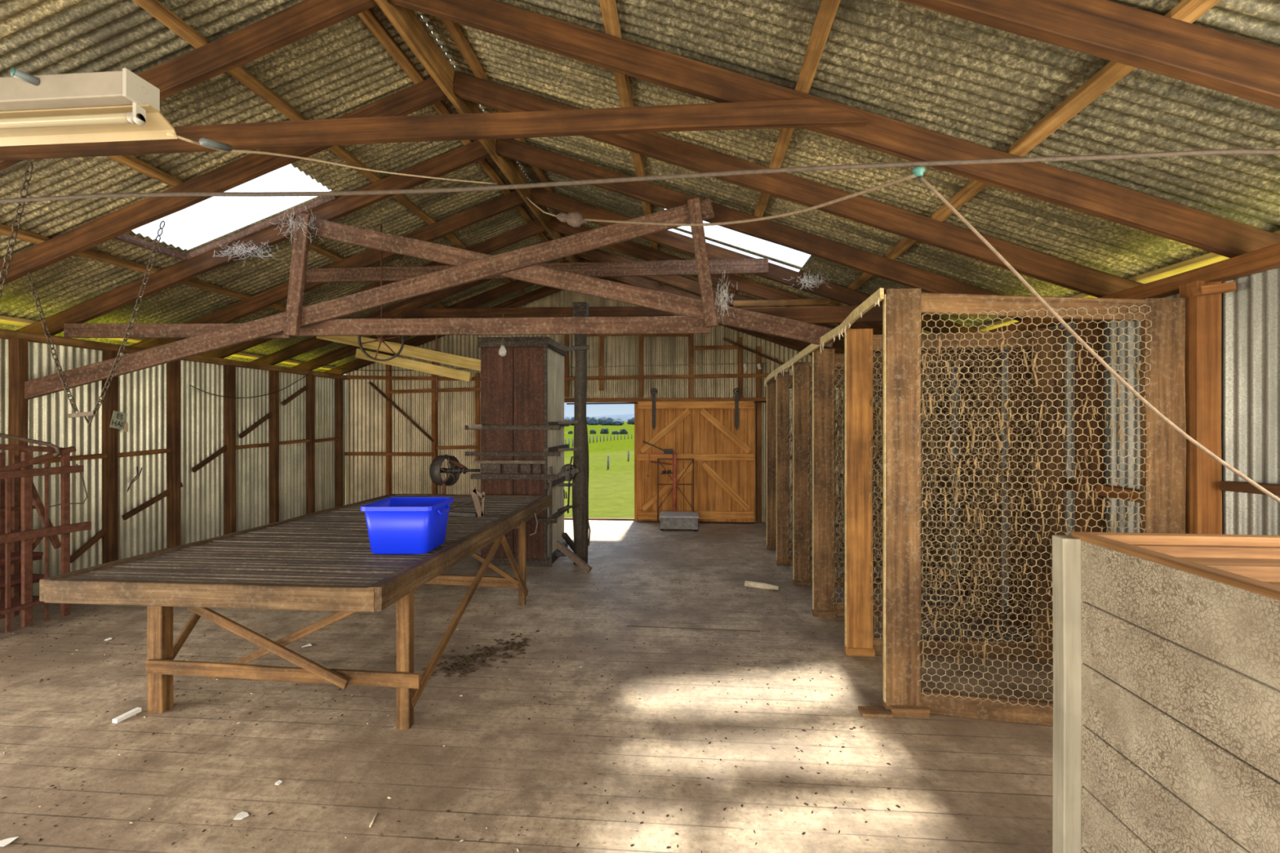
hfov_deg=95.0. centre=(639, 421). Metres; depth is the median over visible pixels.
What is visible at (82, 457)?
rail
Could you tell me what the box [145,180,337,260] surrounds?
window
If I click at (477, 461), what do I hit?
bar
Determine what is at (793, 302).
tie
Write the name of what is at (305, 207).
cobweb
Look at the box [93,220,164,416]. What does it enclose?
chain
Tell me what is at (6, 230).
purlin
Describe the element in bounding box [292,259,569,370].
rafter
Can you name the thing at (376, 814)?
stalk
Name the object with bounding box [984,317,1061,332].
wall plate
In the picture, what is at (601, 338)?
stud
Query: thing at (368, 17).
purlin
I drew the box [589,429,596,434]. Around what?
bush
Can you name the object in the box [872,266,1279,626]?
wall
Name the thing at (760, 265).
tie
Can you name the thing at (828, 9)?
purlin
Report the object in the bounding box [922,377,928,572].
stud
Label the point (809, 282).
cobweb
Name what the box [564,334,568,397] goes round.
stud
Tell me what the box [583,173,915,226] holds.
cord
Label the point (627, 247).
rafter
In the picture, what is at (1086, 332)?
stud
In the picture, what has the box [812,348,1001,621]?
wall
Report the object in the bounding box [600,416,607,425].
tree
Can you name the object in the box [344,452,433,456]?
rail
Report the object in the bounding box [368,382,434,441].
brace
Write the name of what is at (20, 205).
hanging chain
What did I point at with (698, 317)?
truss
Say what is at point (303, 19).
rafter
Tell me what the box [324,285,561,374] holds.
rafter
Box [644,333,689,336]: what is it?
girt
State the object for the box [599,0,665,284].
purlin
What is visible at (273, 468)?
stud
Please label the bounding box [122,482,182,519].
brace
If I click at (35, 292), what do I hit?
chain
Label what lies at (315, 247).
purlin
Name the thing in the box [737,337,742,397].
stud
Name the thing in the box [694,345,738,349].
girt
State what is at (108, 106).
fluorescent light
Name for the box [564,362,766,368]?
wire
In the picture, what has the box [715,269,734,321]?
cobweb
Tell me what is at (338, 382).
stud
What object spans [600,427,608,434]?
bush
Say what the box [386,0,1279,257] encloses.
rafter
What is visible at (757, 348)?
stud
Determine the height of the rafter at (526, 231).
1.941 m
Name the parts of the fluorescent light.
light flex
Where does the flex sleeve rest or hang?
attached to the fluorescent light
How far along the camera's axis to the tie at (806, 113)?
3.21 m
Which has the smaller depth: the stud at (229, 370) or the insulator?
the insulator
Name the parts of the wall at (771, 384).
post, rail, rail, wall post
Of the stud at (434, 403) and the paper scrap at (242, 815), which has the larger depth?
the stud at (434, 403)
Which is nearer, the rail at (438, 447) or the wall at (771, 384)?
the wall at (771, 384)
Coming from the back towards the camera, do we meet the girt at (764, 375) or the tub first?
the girt at (764, 375)
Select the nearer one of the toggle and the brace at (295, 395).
the toggle
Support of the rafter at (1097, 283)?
on the wall plate at (1022, 326)
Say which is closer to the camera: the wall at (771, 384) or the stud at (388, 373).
the wall at (771, 384)
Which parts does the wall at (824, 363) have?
post, rail, rail, wall post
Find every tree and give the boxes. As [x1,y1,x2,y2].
[564,417,571,425]
[587,416,598,425]
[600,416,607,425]
[603,417,613,425]
[610,420,623,425]
[630,417,634,424]
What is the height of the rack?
1.753 m
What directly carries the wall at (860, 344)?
on the floor
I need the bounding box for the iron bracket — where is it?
[448,487,485,517]
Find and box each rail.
[34,453,106,464]
[118,448,171,457]
[235,443,272,449]
[279,439,309,444]
[315,437,338,442]
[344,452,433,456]
[346,375,480,381]
[389,387,480,393]
[436,445,477,449]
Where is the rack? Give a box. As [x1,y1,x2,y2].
[0,432,91,632]
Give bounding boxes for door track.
[566,400,766,404]
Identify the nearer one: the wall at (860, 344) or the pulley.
the wall at (860, 344)
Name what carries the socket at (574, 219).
hanging from the cord at (911, 176)
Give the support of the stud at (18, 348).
on the floor
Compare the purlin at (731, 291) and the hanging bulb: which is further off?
the purlin at (731, 291)
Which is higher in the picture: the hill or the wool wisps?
the wool wisps
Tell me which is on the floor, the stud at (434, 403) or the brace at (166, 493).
the stud at (434, 403)
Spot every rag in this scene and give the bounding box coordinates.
[742,363,747,373]
[756,363,761,369]
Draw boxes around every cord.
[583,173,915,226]
[920,176,1279,503]
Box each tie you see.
[0,98,866,160]
[63,323,292,338]
[306,257,768,283]
[403,306,673,318]
[718,304,882,325]
[733,298,842,306]
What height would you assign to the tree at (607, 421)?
9.083 m
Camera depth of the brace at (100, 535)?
5.93 m
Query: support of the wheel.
hanging from the ceiling
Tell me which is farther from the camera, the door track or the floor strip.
the door track
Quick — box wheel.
[357,224,404,360]
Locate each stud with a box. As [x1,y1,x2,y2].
[8,338,28,598]
[102,350,118,564]
[166,359,181,547]
[224,364,235,534]
[268,370,279,524]
[306,374,315,514]
[334,378,342,506]
[385,364,391,495]
[431,349,437,493]
[475,373,479,459]
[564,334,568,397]
[599,336,604,391]
[639,333,643,397]
[688,333,693,397]
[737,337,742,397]
[755,346,761,521]
[873,387,876,540]
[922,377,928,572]
[958,348,974,596]
[1074,319,1104,532]
[1179,280,1222,534]
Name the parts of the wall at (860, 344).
post, rail, rail, wall post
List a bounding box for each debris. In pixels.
[1,533,947,852]
[3,537,884,852]
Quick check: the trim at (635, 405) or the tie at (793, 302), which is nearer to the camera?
the tie at (793, 302)
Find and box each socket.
[501,338,504,346]
[525,196,586,227]
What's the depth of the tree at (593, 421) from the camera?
586.53 m
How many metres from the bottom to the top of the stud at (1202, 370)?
2.440 m
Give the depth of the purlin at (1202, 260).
3.64 m
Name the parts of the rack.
rail, rail, rail, rail, rail, rail, rail, rail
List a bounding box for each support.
[316,335,480,371]
[355,348,472,382]
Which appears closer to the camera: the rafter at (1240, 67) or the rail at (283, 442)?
the rafter at (1240, 67)
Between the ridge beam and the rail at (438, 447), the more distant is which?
the rail at (438, 447)
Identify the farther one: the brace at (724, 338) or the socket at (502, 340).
the brace at (724, 338)
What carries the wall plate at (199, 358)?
on the wall at (142, 393)
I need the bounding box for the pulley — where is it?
[429,454,479,485]
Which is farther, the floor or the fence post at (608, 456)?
the fence post at (608, 456)
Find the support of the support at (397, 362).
attached to the support post at (436, 336)
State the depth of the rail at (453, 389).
10.23 m
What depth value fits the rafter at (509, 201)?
6.52 m
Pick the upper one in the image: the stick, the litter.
the litter
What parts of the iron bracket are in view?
rod, plate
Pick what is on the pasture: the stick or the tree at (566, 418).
the tree at (566, 418)
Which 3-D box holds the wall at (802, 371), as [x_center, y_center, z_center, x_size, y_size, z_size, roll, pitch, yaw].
[2.370,0.520,6.006,1.572,2.360,0.109,0,0,5]
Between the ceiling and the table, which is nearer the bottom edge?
the table
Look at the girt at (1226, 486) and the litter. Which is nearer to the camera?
the girt at (1226, 486)
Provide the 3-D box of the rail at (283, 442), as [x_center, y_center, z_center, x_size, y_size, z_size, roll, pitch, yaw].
[-5.334,0.320,9.007,0.071,0.046,0.710,0,2,5]
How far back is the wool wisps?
4.41 m
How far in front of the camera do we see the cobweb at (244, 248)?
5.26 m
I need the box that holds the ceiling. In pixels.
[0,0,1279,372]
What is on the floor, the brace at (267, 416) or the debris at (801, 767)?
the debris at (801, 767)
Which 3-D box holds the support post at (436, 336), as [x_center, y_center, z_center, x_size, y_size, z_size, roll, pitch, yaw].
[-2.788,-0.787,8.058,0.031,1.026,0.030,-1,0,5]
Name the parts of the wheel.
hanger rod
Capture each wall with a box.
[0,338,346,595]
[346,289,844,523]
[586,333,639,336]
[766,376,882,551]
[776,371,882,567]
[792,361,951,589]
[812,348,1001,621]
[844,327,1065,662]
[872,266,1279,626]
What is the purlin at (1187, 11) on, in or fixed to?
attached to the ceiling
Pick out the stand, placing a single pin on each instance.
(444, 484)
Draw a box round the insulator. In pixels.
[911,166,924,182]
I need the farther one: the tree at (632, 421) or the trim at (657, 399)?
the tree at (632, 421)
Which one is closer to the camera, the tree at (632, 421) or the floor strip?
the floor strip
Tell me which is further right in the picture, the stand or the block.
the block
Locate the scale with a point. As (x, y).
(675, 520)
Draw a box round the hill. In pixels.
[564,413,634,421]
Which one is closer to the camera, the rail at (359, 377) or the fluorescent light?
the fluorescent light
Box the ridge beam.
[374,0,579,262]
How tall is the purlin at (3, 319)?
0.071 m
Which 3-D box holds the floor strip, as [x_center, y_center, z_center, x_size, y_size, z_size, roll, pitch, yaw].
[0.429,1.696,4.796,1.086,0.004,0.003,0,0,7]
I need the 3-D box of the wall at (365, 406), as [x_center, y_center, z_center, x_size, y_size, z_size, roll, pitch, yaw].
[-0.816,-0.365,10.152,8.934,4.330,0.021,0,0,5]
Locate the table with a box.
[39,493,551,729]
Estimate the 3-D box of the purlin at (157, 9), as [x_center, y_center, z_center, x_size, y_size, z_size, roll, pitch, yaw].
[-2.354,-2.192,5.714,0.090,0.071,9.000,0,0,5]
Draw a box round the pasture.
[564,421,634,518]
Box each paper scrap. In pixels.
[0,836,18,846]
[233,811,248,819]
[275,780,282,785]
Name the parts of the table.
leg, rail, rail, leg, rail, rail, leg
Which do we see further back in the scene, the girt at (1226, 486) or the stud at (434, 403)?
the stud at (434, 403)
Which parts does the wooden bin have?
corner post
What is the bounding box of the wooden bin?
[1052,532,1279,852]
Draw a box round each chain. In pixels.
[0,162,33,302]
[27,272,79,413]
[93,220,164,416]
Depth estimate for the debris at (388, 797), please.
3.06 m
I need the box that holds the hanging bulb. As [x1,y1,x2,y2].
[498,314,506,356]
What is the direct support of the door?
attached to the trim at (657, 399)
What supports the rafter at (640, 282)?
hanging from the ceiling
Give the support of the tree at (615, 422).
on the pasture
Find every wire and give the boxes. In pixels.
[190,374,307,398]
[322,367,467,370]
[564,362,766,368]
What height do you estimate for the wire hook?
0.266 m
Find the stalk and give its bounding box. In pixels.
[368,813,377,827]
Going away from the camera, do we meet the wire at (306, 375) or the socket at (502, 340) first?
the socket at (502, 340)
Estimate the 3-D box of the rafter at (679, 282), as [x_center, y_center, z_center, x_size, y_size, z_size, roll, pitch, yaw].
[1.528,-1.576,8.021,5.171,1.938,0.063,0,0,5]
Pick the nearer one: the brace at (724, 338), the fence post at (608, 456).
the brace at (724, 338)
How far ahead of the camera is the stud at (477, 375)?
10.22 m
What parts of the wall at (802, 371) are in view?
post, rail, rail, wall post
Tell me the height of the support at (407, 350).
0.642 m
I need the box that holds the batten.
[764,288,884,385]
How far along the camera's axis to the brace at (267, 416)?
8.24 m
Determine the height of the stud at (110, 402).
2.440 m
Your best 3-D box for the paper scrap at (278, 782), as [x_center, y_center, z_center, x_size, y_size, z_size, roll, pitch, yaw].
[-1.691,1.692,2.744,0.029,0.005,0.028,0,0,15]
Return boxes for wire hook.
[126,466,142,492]
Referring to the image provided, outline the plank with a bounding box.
[857,706,893,718]
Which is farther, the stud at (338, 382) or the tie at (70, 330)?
the stud at (338, 382)
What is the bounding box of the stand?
[442,483,445,494]
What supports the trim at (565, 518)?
attached to the wall at (365, 406)
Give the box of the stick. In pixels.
[112,707,141,723]
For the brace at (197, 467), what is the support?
attached to the stud at (229, 370)
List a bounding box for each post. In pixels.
[435,335,438,401]
[572,302,590,565]
[607,455,609,469]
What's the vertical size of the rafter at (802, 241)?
1.938 m
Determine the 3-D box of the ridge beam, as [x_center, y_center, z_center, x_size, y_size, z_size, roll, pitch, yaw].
[-1.268,-2.460,5.639,0.045,0.226,9.030,0,0,5]
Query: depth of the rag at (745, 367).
9.47 m
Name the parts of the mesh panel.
post, rail, rail, wall post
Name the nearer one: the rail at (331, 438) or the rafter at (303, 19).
the rafter at (303, 19)
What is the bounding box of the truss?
[24,197,833,399]
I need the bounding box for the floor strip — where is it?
[631,626,759,631]
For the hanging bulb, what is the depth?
6.43 m
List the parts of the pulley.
arm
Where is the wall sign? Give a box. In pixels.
[109,410,128,431]
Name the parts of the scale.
poise arm, beam arm, arm, guard frame, cross rod, cross rod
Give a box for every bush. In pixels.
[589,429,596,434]
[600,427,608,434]
[611,430,619,434]
[619,428,627,434]
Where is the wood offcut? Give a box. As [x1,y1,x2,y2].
[744,580,778,590]
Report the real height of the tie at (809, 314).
0.143 m
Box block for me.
[1191,281,1236,296]
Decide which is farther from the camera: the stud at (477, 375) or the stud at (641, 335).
the stud at (477, 375)
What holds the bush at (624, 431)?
on the pasture
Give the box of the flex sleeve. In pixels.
[199,137,232,151]
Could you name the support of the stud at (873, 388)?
on the floor
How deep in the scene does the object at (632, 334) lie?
9.99 m
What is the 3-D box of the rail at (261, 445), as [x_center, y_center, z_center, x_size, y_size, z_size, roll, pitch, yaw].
[-5.401,0.349,8.180,0.072,0.048,0.710,0,2,5]
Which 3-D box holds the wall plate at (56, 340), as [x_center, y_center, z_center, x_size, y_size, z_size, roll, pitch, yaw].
[-5.317,-0.775,5.512,0.658,0.080,1.596,0,0,5]
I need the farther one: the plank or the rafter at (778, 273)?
the rafter at (778, 273)
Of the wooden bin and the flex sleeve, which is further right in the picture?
the wooden bin
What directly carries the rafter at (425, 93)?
hanging from the ceiling
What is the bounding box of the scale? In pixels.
[642,440,698,531]
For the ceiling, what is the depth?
3.67 m
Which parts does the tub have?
handle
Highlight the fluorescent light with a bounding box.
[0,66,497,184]
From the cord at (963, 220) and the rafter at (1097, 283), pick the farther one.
the rafter at (1097, 283)
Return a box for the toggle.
[67,411,96,426]
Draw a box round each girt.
[564,373,770,380]
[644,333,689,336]
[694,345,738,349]
[922,459,1139,502]
[1219,480,1279,496]
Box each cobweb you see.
[202,240,279,265]
[271,207,319,244]
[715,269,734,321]
[785,271,831,288]
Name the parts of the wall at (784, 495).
post, rail, rail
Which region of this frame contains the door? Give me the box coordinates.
[636,387,755,522]
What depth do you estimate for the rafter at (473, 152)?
5.41 m
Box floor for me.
[0,520,1053,852]
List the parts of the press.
tray panel, tray panel, tray panel, tray panel, corner post, rod, panel, panel, lever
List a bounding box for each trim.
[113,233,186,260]
[564,397,766,402]
[564,517,634,520]
[634,404,636,520]
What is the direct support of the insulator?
hanging from the overhead cable
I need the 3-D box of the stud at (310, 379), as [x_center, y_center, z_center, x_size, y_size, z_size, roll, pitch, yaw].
[-5.291,0.480,9.420,0.103,2.440,0.090,0,0,5]
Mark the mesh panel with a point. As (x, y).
(1161, 367)
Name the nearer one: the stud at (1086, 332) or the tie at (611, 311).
the stud at (1086, 332)
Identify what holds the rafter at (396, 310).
on the wall plate at (199, 358)
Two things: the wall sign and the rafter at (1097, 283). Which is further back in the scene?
the wall sign
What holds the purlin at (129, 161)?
attached to the ceiling
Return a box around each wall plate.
[0,328,147,353]
[180,355,350,379]
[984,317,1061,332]
[1099,242,1279,298]
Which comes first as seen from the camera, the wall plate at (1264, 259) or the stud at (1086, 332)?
the wall plate at (1264, 259)
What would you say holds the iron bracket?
on the table
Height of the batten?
0.302 m
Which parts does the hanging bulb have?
glass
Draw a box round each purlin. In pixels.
[0,223,405,342]
[0,315,334,369]
[106,155,185,186]
[132,0,526,294]
[287,236,447,307]
[357,8,564,262]
[440,17,595,262]
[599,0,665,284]
[725,274,742,306]
[753,0,840,217]
[826,0,1220,306]
[973,230,1279,332]
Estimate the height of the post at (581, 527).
3.108 m
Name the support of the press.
on the floor
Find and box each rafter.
[0,0,377,170]
[0,77,447,286]
[16,139,489,335]
[128,190,525,348]
[198,219,546,358]
[248,279,492,364]
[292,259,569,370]
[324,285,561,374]
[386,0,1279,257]
[453,71,1142,297]
[495,138,1030,321]
[530,187,983,333]
[551,216,925,351]
[576,248,882,352]
[578,257,844,353]
[597,276,820,355]
[897,0,1279,109]
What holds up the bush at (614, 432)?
on the pasture
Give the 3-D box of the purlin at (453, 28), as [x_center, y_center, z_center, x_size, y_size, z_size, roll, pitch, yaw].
[-1.038,-2.506,5.605,0.092,0.071,9.000,0,0,5]
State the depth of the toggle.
4.48 m
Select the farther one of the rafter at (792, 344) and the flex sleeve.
the rafter at (792, 344)
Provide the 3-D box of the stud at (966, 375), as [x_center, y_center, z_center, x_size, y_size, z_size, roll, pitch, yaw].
[3.217,0.480,5.754,0.125,2.440,0.125,0,0,5]
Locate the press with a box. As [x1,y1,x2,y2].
[464,336,591,573]
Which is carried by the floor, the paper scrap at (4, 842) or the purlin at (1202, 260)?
the paper scrap at (4, 842)
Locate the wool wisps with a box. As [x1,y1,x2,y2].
[764,297,879,386]
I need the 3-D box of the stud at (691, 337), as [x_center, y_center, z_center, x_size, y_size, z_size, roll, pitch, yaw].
[0.871,-1.006,9.943,0.072,1.198,0.072,0,0,5]
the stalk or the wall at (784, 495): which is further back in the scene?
the wall at (784, 495)
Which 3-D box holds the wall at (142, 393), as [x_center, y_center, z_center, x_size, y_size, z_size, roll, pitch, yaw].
[-5.791,0.510,4.218,0.023,2.580,12.649,0,0,5]
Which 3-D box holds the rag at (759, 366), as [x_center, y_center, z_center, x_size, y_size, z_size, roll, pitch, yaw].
[1.929,-0.881,9.473,0.084,0.105,0.061,0,0,5]
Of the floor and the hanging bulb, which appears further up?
the hanging bulb
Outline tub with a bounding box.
[360,497,453,554]
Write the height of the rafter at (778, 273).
1.938 m
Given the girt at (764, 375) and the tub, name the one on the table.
the tub
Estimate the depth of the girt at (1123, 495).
3.85 m
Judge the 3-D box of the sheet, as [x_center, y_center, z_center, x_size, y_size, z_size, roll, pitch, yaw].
[3.141,0.480,4.856,0.124,2.440,0.123,0,0,5]
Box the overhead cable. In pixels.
[0,148,1279,203]
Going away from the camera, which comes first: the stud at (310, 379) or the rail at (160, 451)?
the rail at (160, 451)
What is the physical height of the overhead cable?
0.230 m
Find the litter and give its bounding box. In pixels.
[421,630,539,679]
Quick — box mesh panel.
[881,288,1186,726]
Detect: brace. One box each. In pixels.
[70,528,106,563]
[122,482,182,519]
[191,445,226,472]
[239,412,271,438]
[281,384,308,405]
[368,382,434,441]
[723,337,791,368]
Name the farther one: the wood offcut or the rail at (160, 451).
the rail at (160, 451)
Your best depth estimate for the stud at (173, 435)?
6.88 m

